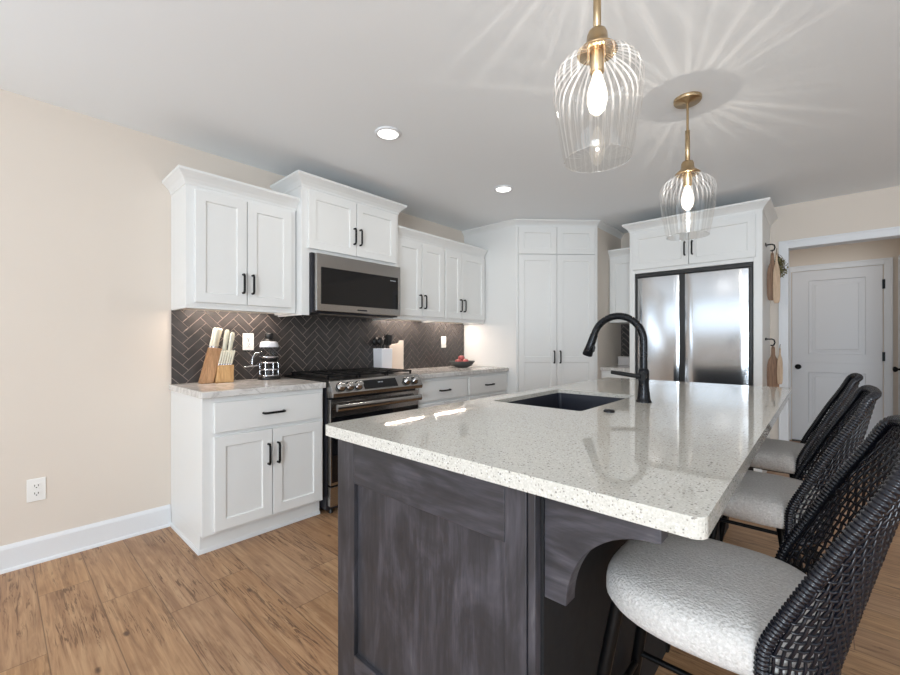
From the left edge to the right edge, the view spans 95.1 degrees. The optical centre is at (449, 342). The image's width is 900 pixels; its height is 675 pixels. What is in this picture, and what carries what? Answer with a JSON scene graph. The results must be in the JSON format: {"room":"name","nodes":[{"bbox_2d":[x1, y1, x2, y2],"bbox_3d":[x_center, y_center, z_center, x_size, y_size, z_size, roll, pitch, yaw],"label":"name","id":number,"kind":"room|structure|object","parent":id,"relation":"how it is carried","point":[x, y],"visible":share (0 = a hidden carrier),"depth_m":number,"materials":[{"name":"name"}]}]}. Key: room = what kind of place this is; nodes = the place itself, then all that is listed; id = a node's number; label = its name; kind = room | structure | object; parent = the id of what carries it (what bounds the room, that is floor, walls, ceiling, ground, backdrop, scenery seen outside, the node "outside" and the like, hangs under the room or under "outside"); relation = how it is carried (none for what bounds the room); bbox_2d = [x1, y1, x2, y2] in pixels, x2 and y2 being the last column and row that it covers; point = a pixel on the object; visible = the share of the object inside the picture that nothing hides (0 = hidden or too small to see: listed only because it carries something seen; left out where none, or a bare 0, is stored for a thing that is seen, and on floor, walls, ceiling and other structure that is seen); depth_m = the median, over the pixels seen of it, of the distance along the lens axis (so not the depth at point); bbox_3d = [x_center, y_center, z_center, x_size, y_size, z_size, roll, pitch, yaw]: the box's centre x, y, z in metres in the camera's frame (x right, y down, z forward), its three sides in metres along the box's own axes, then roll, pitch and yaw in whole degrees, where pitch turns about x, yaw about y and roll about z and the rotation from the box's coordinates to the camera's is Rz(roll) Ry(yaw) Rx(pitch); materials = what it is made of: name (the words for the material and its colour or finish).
{"room":"kitchen","nodes":[
{"label":"kitchen","id":0,"kind":"room"},
{"bbox_2d":[0,89,463,545],"bbox_3d":[-1.327,-0.059,3.288,0.100,2.493,10.100,0,0,42],"label":"wall","id":1,"kind":"structure","parent":0,"point":[85,204],"depth_m":2.36,"materials":[{"name":"beige paint"}]},
{"bbox_2d":[27,477,45,502],"bbox_3d":[-2.224,0.794,2.212,0.009,0.122,0.074,0,0,42],"label":"wall outlet","id":2,"kind":"object","parent":1,"relation":"attached to","point":[36,488],"visible":1,"depth_m":2.21,"materials":[{"name":"white plastic"}]},
{"bbox_2d":[32,483,40,488],"bbox_3d":[-2.223,0.773,2.211,0.003,0.029,0.034,0,0,42],"label":"receptacle","id":3,"kind":"object","parent":2,"relation":"attached to","point":[34,485],"depth_m":2.21,"materials":[{"name":"grey plastic"}]},
{"bbox_2d":[32,490,40,496],"bbox_3d":[-2.223,0.814,2.211,0.003,0.029,0.034,0,0,42],"label":"receptacle","id":4,"kind":"object","parent":2,"relation":"attached to","point":[35,493],"depth_m":2.21,"materials":[{"name":"grey plastic"}]},
{"bbox_2d":[0,504,170,573],"bbox_3d":[-3.237,1.120,1.081,0.024,0.136,4.264,0,0,42],"label":"baseboard","id":5,"kind":"structure","parent":1,"relation":"attached to","point":[26,553],"depth_m":2.34,"materials":[{"name":"white wood"}]},
{"bbox_2d":[162,165,299,314],"bbox_3d":[-1.459,-0.621,2.792,0.365,0.829,0.750,0,0,42],"label":"upper cabinet","id":6,"kind":"object","parent":1,"relation":"attached to","point":[233,241],"visible":1,"depth_m":2.65,"materials":[{"name":"white wood"}]},
{"bbox_2d":[171,309,463,383],"bbox_3d":[-0.824,0.028,3.761,0.009,0.490,2.940,0,0,42],"label":"tile backsplash","id":7,"kind":"structure","parent":1,"relation":"attached to","point":[305,343],"depth_m":3.35,"materials":[{"name":"black tile"}]},
{"bbox_2d":[243,333,253,349],"bbox_3d":[-1.481,-0.002,3.021,0.009,0.124,0.080,0,0,42],"label":"wall outlet","id":8,"kind":"object","parent":7,"relation":"attached to","point":[248,338],"visible":1,"depth_m":3.02,"materials":[{"name":"white plastic"}]},
{"bbox_2d":[441,336,445,347],"bbox_3d":[-0.071,0.000,4.582,0.008,0.126,0.080,0,0,42],"label":"wall outlet","id":9,"kind":"object","parent":7,"relation":"attached to","point":[443,338],"visible":1,"depth_m":4.58,"materials":[{"name":"white plastic"}]},
{"bbox_2d":[270,170,406,316],"bbox_3d":[-0.878,-0.698,3.382,0.437,1.005,1.014,0,0,42],"label":"upper cabinet","id":10,"kind":"object","parent":1,"relation":"attached to","point":[333,218],"visible":0.75,"depth_m":3.13,"materials":[{"name":"white wood"}]},
{"bbox_2d":[298,252,399,318],"bbox_3d":[-0.857,-0.428,3.388,0.440,0.444,0.811,0,0,42],"label":"microwave","id":11,"kind":"object","parent":10,"relation":"attached to","point":[339,287],"visible":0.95,"depth_m":3.19,"materials":[{"name":"grey metal"}]},
{"bbox_2d":[373,225,446,322],"bbox_3d":[-0.378,-0.621,3.989,0.365,0.829,0.656,0,0,42],"label":"upper cabinet","id":12,"kind":"object","parent":1,"relation":"attached to","point":[420,254],"visible":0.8,"depth_m":3.89,"materials":[{"name":"white wood"}]},
{"bbox_2d":[425,239,487,324],"bbox_3d":[0.068,-0.621,4.482,0.365,0.829,0.670,0,0,42],"label":"upper cabinet","id":13,"kind":"object","parent":1,"relation":"attached to","point":[464,264],"visible":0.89,"depth_m":4.35,"materials":[{"name":"white wood"}]},
{"bbox_2d":[0,0,899,232],"bbox_3d":[1.159,-1.355,1.042,6.800,0.100,10.300,0,0,42],"label":"ceiling","id":14,"kind":"structure","parent":0,"point":[800,101],"depth_m":2.14,"materials":[{"name":"white paint"}]},
{"bbox_2d":[375,126,400,139],"bbox_3d":[-0.387,-1.299,2.567,0.164,0.012,0.164,0,0,42],"label":"recessed light","id":15,"kind":"object","parent":14,"relation":"in","point":[384,132],"visible":1,"depth_m":2.56,"materials":[{"name":"white plastic"}]},
{"bbox_2d":[494,185,512,192],"bbox_3d":[0.455,-1.299,3.495,0.164,0.012,0.164,0,0,42],"label":"recessed light","id":16,"kind":"object","parent":14,"relation":"in","point":[501,188],"visible":1,"depth_m":3.48,"materials":[{"name":"white"}]},
{"bbox_2d":[552,0,644,172],"bbox_3d":[0.458,-0.936,1.280,0.270,0.738,0.270,0,0,42],"label":"pendant lamp","id":17,"kind":"object","parent":14,"relation":"hanging from","point":[598,49],"visible":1,"depth_m":1.26,"materials":[{"name":"gold metal"}]},
{"bbox_2d":[590,48,603,76],"bbox_3d":[0.458,-0.868,1.280,0.042,0.066,0.042,0,0,42],"label":"socket","id":18,"kind":"object","parent":17,"relation":"attached to","point":[596,54],"depth_m":1.26,"materials":[{"name":"gold metal"}]},
{"bbox_2d":[659,91,717,240],"bbox_3d":[1.274,-0.936,2.205,0.270,0.738,0.270,0,0,42],"label":"pendant lamp","id":19,"kind":"object","parent":14,"relation":"hanging from","point":[687,100],"visible":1,"depth_m":2.19,"materials":[{"name":"gold metal"}]},
{"bbox_2d":[683,172,691,187],"bbox_3d":[1.274,-0.868,2.205,0.042,0.066,0.042,0,0,42],"label":"socket","id":20,"kind":"object","parent":19,"relation":"attached to","point":[687,176],"depth_m":2.19,"materials":[{"name":"gold metal"}]},
{"bbox_2d":[0,440,899,674],"bbox_3d":[1.159,1.238,1.042,6.800,0.100,10.300,0,0,42],"label":"floor","id":21,"kind":"structure","parent":0,"point":[266,603],"depth_m":1.83,"materials":[{"name":"brown wood"}]},
{"bbox_2d":[170,388,322,555],"bbox_3d":[-1.325,0.750,2.724,0.657,0.876,0.751,0,0,42],"label":"base cabinet","id":22,"kind":"object","parent":21,"relation":"on","point":[243,467],"visible":0.92,"depth_m":2.48,"materials":[{"name":"white wood"}]},
{"bbox_2d":[169,377,325,398],"bbox_3d":[-1.333,0.292,2.733,0.633,0.038,0.758,0,0,42],"label":"countertop","id":23,"kind":"structure","parent":22,"relation":"on","point":[247,386],"depth_m":2.56,"materials":[{"name":"stone"}]},
{"bbox_2d":[198,347,233,383],"bbox_3d":[-1.577,0.154,2.776,0.095,0.238,0.192,0,0,42],"label":"knife block","id":24,"kind":"object","parent":23,"relation":"on","point":[211,372],"visible":0.93,"depth_m":2.74,"materials":[{"name":"brown wood"}]},
{"bbox_2d":[209,327,215,346],"bbox_3d":[-1.605,-0.018,2.786,0.020,0.165,0.056,0,0,42],"label":"knife","id":25,"kind":"object","parent":24,"relation":"in","point":[214,328],"visible":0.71,"depth_m":2.78,"materials":[{"name":"beige plastic"}]},
{"bbox_2d":[212,327,219,347],"bbox_3d":[-1.577,-0.017,2.769,0.020,0.165,0.056,0,0,42],"label":"knife","id":26,"kind":"object","parent":24,"relation":"in","point":[217,331],"visible":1,"depth_m":2.76,"materials":[{"name":"beige plastic"}]},
{"bbox_2d":[216,328,221,347],"bbox_3d":[-1.583,-0.013,2.807,0.020,0.165,0.056,0,0,42],"label":"knife","id":27,"kind":"object","parent":24,"relation":"in","point":[218,340],"visible":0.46,"depth_m":2.81,"materials":[{"name":"beige plastic"}]},
{"bbox_2d":[218,350,222,364],"bbox_3d":[-1.548,0.119,2.771,0.014,0.129,0.040,0,0,42],"label":"knife","id":28,"kind":"object","parent":24,"relation":"in","point":[221,354],"visible":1,"depth_m":2.77,"materials":[{"name":"beige plastic"}]},
{"bbox_2d":[220,350,225,364],"bbox_3d":[-1.538,0.119,2.783,0.014,0.129,0.040,0,0,42],"label":"knife","id":29,"kind":"object","parent":24,"relation":"in","point":[224,351],"visible":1,"depth_m":2.78,"materials":[{"name":"beige plastic"}]},
{"bbox_2d":[220,329,229,363],"bbox_3d":[-1.541,0.033,2.815,0.024,0.242,0.064,0,0,42],"label":"knife","id":30,"kind":"object","parent":24,"relation":"in","point":[227,332],"visible":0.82,"depth_m":2.81,"materials":[{"name":"beige plastic"}]},
{"bbox_2d":[223,350,227,364],"bbox_3d":[-1.528,0.119,2.794,0.014,0.129,0.040,0,0,42],"label":"knife","id":31,"kind":"object","parent":24,"relation":"in","point":[226,353],"visible":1,"depth_m":2.79,"materials":[{"name":"beige plastic"}]},
{"bbox_2d":[225,350,230,364],"bbox_3d":[-1.517,0.119,2.805,0.014,0.129,0.040,0,0,42],"label":"knife","id":32,"kind":"object","parent":24,"relation":"in","point":[229,351],"visible":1,"depth_m":2.80,"materials":[{"name":"beige plastic"}]},
{"bbox_2d":[227,350,232,364],"bbox_3d":[-1.507,0.119,2.817,0.014,0.129,0.040,0,0,42],"label":"knife","id":33,"kind":"object","parent":24,"relation":"in","point":[231,352],"visible":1,"depth_m":2.81,"materials":[{"name":"beige plastic"}]},
{"bbox_2d":[226,332,234,360],"bbox_3d":[-1.513,0.042,2.831,0.022,0.225,0.060,0,0,42],"label":"knife","id":34,"kind":"object","parent":24,"relation":"in","point":[232,335],"visible":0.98,"depth_m":2.83,"materials":[{"name":"beige plastic"}]},
{"bbox_2d":[230,350,234,364],"bbox_3d":[-1.497,0.119,2.828,0.014,0.129,0.040,0,0,42],"label":"knife","id":35,"kind":"object","parent":24,"relation":"in","point":[233,354],"visible":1,"depth_m":2.83,"materials":[{"name":"beige plastic"}]},
{"bbox_2d":[244,333,280,379],"bbox_3d":[-1.368,0.102,2.996,0.160,0.343,0.260,0,0,42],"label":"press","id":36,"kind":"object","parent":23,"relation":"on","point":[268,368],"visible":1,"depth_m":2.98,"materials":[{"name":"silver metal"}]},
{"bbox_2d":[284,367,422,512],"bbox_3d":[-0.753,0.708,3.299,0.712,0.959,0.850,0,0,42],"label":"gas range","id":37,"kind":"object","parent":21,"relation":"on","point":[352,393],"visible":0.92,"depth_m":2.99,"materials":[{"name":"grey metal"}]},
{"bbox_2d":[284,372,413,381],"bbox_3d":[-0.784,0.263,3.327,0.628,0.020,0.850,0,0,42],"label":"cooktop","id":38,"kind":"object","parent":37,"relation":"in","point":[312,376],"depth_m":3.10,"materials":[{"name":"black metal"}]},
{"bbox_2d":[416,375,466,408],"bbox_3d":[-0.267,0.750,3.894,0.657,0.876,0.668,0,0,42],"label":"base cabinet","id":39,"kind":"object","parent":21,"relation":"on","point":[450,389],"visible":0.28,"depth_m":3.68,"materials":[{"name":"white wood"}]},
{"bbox_2d":[401,366,508,378],"bbox_3d":[-0.051,0.292,4.151,0.633,0.038,1.343,0,0,42],"label":"countertop","id":40,"kind":"structure","parent":39,"relation":"on","point":[432,372],"depth_m":3.97,"materials":[{"name":"stone"}]},
{"bbox_2d":[373,348,391,367],"bbox_3d":[-0.632,0.166,3.868,0.128,0.215,0.128,0,0,42],"label":"utensil crock","id":41,"kind":"object","parent":40,"relation":"on","point":[382,357],"visible":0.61,"depth_m":3.82,"materials":[{"name":"white ceramic"}]},
{"bbox_2d":[372,337,377,347],"bbox_3d":[-0.697,0.102,3.858,0.044,0.302,0.068,0,0,42],"label":"ladle","id":42,"kind":"object","parent":41,"relation":"in","point":[375,339],"visible":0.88,"depth_m":3.84,"materials":[{"name":"black plastic"}]},
{"bbox_2d":[378,337,383,347],"bbox_3d":[-0.640,0.102,3.805,0.044,0.302,0.068,0,0,42],"label":"ladle","id":43,"kind":"object","parent":41,"relation":"in","point":[380,339],"visible":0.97,"depth_m":3.79,"materials":[{"name":"black plastic"}]},
{"bbox_2d":[387,334,392,347],"bbox_3d":[-0.574,0.089,3.882,0.021,0.328,0.072,0,0,42],"label":"spatula","id":44,"kind":"object","parent":41,"relation":"in","point":[389,337],"visible":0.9,"depth_m":3.87,"materials":[{"name":"black plastic"}]},
{"bbox_2d":[390,340,403,368],"bbox_3d":[-0.530,0.128,4.052,0.016,0.290,0.182,0,0,42],"label":"cutting board","id":45,"kind":"object","parent":40,"relation":"on","point":[398,348],"visible":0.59,"depth_m":4.07,"materials":[{"name":"beige wood"}]},
{"bbox_2d":[449,361,474,367],"bbox_3d":[0.129,0.239,4.473,0.282,0.068,0.282,0,0,42],"label":"fruit bowl","id":46,"kind":"object","parent":40,"relation":"on","point":[453,363],"visible":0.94,"depth_m":4.38,"materials":[{"name":"grey ceramic"}]},
{"bbox_2d":[466,371,506,400],"bbox_3d":[0.183,0.750,4.392,0.657,0.876,0.670,0,0,42],"label":"base cabinet","id":47,"kind":"object","parent":21,"relation":"on","point":[483,385],"visible":0.24,"depth_m":4.17,"materials":[{"name":"white wood"}]},
{"bbox_2d":[338,439,728,674],"bbox_3d":[0.796,0.749,1.929,0.984,0.878,2.400,0,0,42],"label":"base cabinet","id":48,"kind":"object","parent":21,"relation":"on","point":[441,571],"visible":0.43,"depth_m":1.06,"materials":[{"name":"grey wood"}]},
{"bbox_2d":[326,377,791,539],"bbox_3d":[0.811,0.291,1.916,1.100,0.036,2.465,0,0,42],"label":"countertop","id":49,"kind":"structure","parent":48,"relation":"on","point":[673,463],"depth_m":1.13,"materials":[{"name":"stone"}]},
{"bbox_2d":[506,393,625,410],"bbox_3d":[0.576,0.411,2.013,0.440,0.234,0.658,0,0,42],"label":"sink","id":50,"kind":"object","parent":49,"relation":"in","point":[576,402],"visible":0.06,"depth_m":2.29,"materials":[{"name":"black"}]},
{"bbox_2d":[603,409,614,412],"bbox_3d":[0.624,0.269,1.613,0.042,0.009,0.042,0,0,42],"label":"switch","id":51,"kind":"object","parent":49,"relation":"on","point":[604,410],"visible":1,"depth_m":1.60,"materials":[{"name":"black"}]},
{"bbox_2d":[582,313,651,402],"bbox_3d":[0.782,0.067,1.955,0.322,0.413,0.087,0,0,42],"label":"faucet","id":52,"kind":"object","parent":49,"relation":"on","point":[643,394],"visible":1,"depth_m":1.87,"materials":[{"name":"black metal"}]},
{"bbox_2d":[462,219,624,393],"bbox_3d":[1.115,-0.058,4.880,1.385,2.491,1.382,0,0,42],"label":"pantry","id":53,"kind":"object","parent":21,"relation":"on","point":[541,275],"visible":0.69,"depth_m":4.40,"materials":[{"name":"white wood"}]},
{"bbox_2d":[601,371,629,378],"bbox_3d":[1.974,0.750,4.614,0.325,0.876,0.625,0,0,42],"label":"base cabinet","id":54,"kind":"object","parent":21,"relation":"on","point":[604,374],"visible":0.09,"depth_m":4.43,"materials":[{"name":"white wood"}]},
{"bbox_2d":[600,365,629,371],"bbox_3d":[1.968,0.292,4.607,0.325,0.038,0.625,0,0,42],"label":"countertop","id":55,"kind":"structure","parent":54,"relation":"on","point":[608,368],"depth_m":4.44,"materials":[{"name":"stone"}]},
{"bbox_2d":[617,356,629,365],"bbox_3d":[2.045,0.219,4.797,0.138,0.108,0.138,0,0,42],"label":"canister","id":56,"kind":"object","parent":55,"relation":"on","point":[622,360],"visible":0.76,"depth_m":4.75,"materials":[{"name":"grey"}]},
{"bbox_2d":[635,262,753,470],"bbox_3d":[2.461,0.240,4.097,0.965,1.856,0.680,0,0,42],"label":"refrigerator","id":57,"kind":"object","parent":21,"relation":"on","point":[698,323],"visible":0.64,"depth_m":3.79,"materials":[{"name":"grey metal"}]},
{"bbox_2d":[622,197,777,472],"bbox_3d":[2.458,-0.006,4.087,1.204,2.388,0.757,0,0,42],"label":"tall cabinet","id":58,"kind":"object","parent":21,"relation":"on","point":[739,232],"visible":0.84,"depth_m":3.74,"materials":[{"name":"white wood"}]},
{"bbox_2d":[774,254,788,277],"bbox_3d":[2.993,-0.680,3.736,0.130,0.248,0.222,0,0,42],"label":"sprig","id":59,"kind":"object","parent":58,"relation":"hanging from","point":[780,260],"visible":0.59,"depth_m":3.69,"materials":[{"name":"green plant"}]},
{"bbox_3d":[2.848,-0.841,3.653,0.071,0.078,0.100,0,0,42],"label":"wall hook","id":60,"kind":"object","parent":58,"relation":"attached to","visible":0},
{"bbox_2d":[767,249,774,300],"bbox_3d":[2.874,-0.599,3.667,0.080,0.454,0.026,0,0,42],"label":"cutting board","id":61,"kind":"object","parent":60,"relation":"hanging from","point":[772,263],"visible":0.71,"depth_m":3.67,"materials":[{"name":"brown wood"}]},
{"bbox_2d":[773,248,779,302],"bbox_3d":[2.862,-0.584,3.605,0.052,0.484,0.024,0,0,42],"label":"cutting board","id":62,"kind":"object","parent":60,"relation":"hanging from","point":[776,271],"visible":1,"depth_m":3.60,"materials":[{"name":"brown wood"}]},
{"bbox_3d":[2.848,-0.001,3.653,0.071,0.078,0.100,0,0,42],"label":"wall hook","id":63,"kind":"object","parent":58,"relation":"attached to","visible":0},
{"bbox_2d":[767,346,778,386],"bbox_3d":[2.875,0.232,3.659,0.090,0.432,0.026,0,0,42],"label":"cutting board","id":64,"kind":"object","parent":63,"relation":"hanging from","point":[772,362],"visible":0.66,"depth_m":3.66,"materials":[{"name":"brown wood"}]},
{"bbox_2d":[777,344,782,383],"bbox_3d":[2.880,0.193,3.590,0.040,0.350,0.022,0,0,42],"label":"cutting board","id":65,"kind":"object","parent":63,"relation":"hanging from","point":[779,361],"visible":1,"depth_m":3.59,"materials":[{"name":"brown wood"}]},
{"bbox_2d":[596,415,899,674],"bbox_3d":[0.628,0.669,0.935,0.604,1.043,0.438,0,0,42],"label":"counter stool","id":66,"kind":"object","parent":21,"relation":"on","point":[736,609],"visible":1,"depth_m":0.84,"materials":[{"name":"fabric"}]},
{"bbox_2d":[666,385,881,652],"bbox_3d":[1.168,0.669,1.532,0.604,1.043,0.438,0,0,42],"label":"counter stool","id":67,"kind":"object","parent":21,"relation":"on","point":[778,502],"visible":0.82,"depth_m":1.37,"materials":[{"name":"black wicker"}]},
{"bbox_2d":[709,373,862,572],"bbox_3d":[1.677,0.669,2.096,0.604,1.043,0.438,0,0,42],"label":"counter stool","id":68,"kind":"object","parent":21,"relation":"on","point":[781,456],"visible":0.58,"depth_m":1.97,"materials":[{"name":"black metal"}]},
{"bbox_2d":[598,228,620,378],"bbox_3d":[1.828,-0.025,4.700,0.004,2.425,0.692,0,0,42],"label":"wall","id":69,"kind":"structure","parent":0,"point":[609,335],"depth_m":4.62,"materials":[{"name":"beige paint"}]},
{"bbox_2d":[608,247,629,323],"bbox_3d":[2.039,-0.628,4.686,0.325,0.815,0.408,0,0,42],"label":"upper cabinet","id":70,"kind":"object","parent":69,"relation":"attached to","point":[619,258],"visible":0.56,"depth_m":4.59,"materials":[{"name":"white wood"}]},
{"bbox_2d":[621,186,899,439],"bbox_3d":[3.553,-0.059,3.691,6.600,2.493,0.120,0,0,42],"label":"wall","id":71,"kind":"structure","parent":0,"point":[879,208],"depth_m":3.72,"materials":[{"name":"beige paint"}]},
{"bbox_2d":[621,324,629,355],"bbox_3d":[2.182,0.028,4.842,0.329,0.490,0.009,0,0,42],"label":"tile backsplash","id":72,"kind":"structure","parent":71,"relation":"attached to","point":[625,328],"depth_m":4.91,"materials":[{"name":"grey tile"}]},
{"bbox_2d":[779,226,899,440],"bbox_3d":[3.506,0.112,3.635,0.941,2.151,0.024,0,0,42],"label":"trim","id":73,"kind":"structure","parent":71,"relation":"attached to","point":[784,246],"depth_m":3.90,"materials":[{"name":"white wood"}]},
{"bbox_2d":[789,235,899,250],"bbox_3d":[3.554,0.145,3.689,0.811,2.086,0.128,0,0,42],"label":"trim","id":74,"kind":"structure","parent":71,"relation":"attached to","point":[898,236],"depth_m":3.67,"materials":[{"name":"white wood"}]},
{"bbox_2d":[789,238,899,439],"bbox_3d":[4.497,-0.059,4.765,1.240,2.493,0.100,0,0,42],"label":"wall","id":75,"kind":"structure","parent":0,"point":[888,248],"depth_m":4.57,"materials":[{"name":"beige paint"}]},
{"bbox_2d":[792,265,884,439],"bbox_3d":[4.422,0.167,4.711,0.778,2.018,0.079,0,0,42],"label":"door","id":76,"kind":"structure","parent":75,"relation":"in","point":[837,314],"depth_m":4.75,"materials":[{"name":"white paint"}]},
{"bbox_2d":[789,257,892,439],"bbox_3d":[4.434,0.137,4.738,0.912,2.101,0.024,0,0,42],"label":"trim","id":77,"kind":"structure","parent":75,"relation":"attached to","point":[888,262],"depth_m":4.46,"materials":[{"name":"white"}]},
{"bbox_3d":[4.430,-0.059,3.868,0.135,2.493,1.320,0,0,42],"label":"wall","id":78,"kind":"structure","parent":0,"visible":0},
{"bbox_2d":[892,367,899,371],"bbox_3d":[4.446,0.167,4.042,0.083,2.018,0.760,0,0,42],"label":"door handle","id":79,"kind":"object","parent":78,"relation":"in","point":[895,369],"depth_m":4.26,"materials":[{"name":"black metal"}]},
{"bbox_2d":[898,255,899,414],"bbox_3d":[4.465,0.137,4.025,0.024,2.101,0.902,0,0,42],"label":"trim","id":80,"kind":"structure","parent":78,"relation":"attached to","point":[899,255],"depth_m":4.34,"materials":[{"name":"white wood"}]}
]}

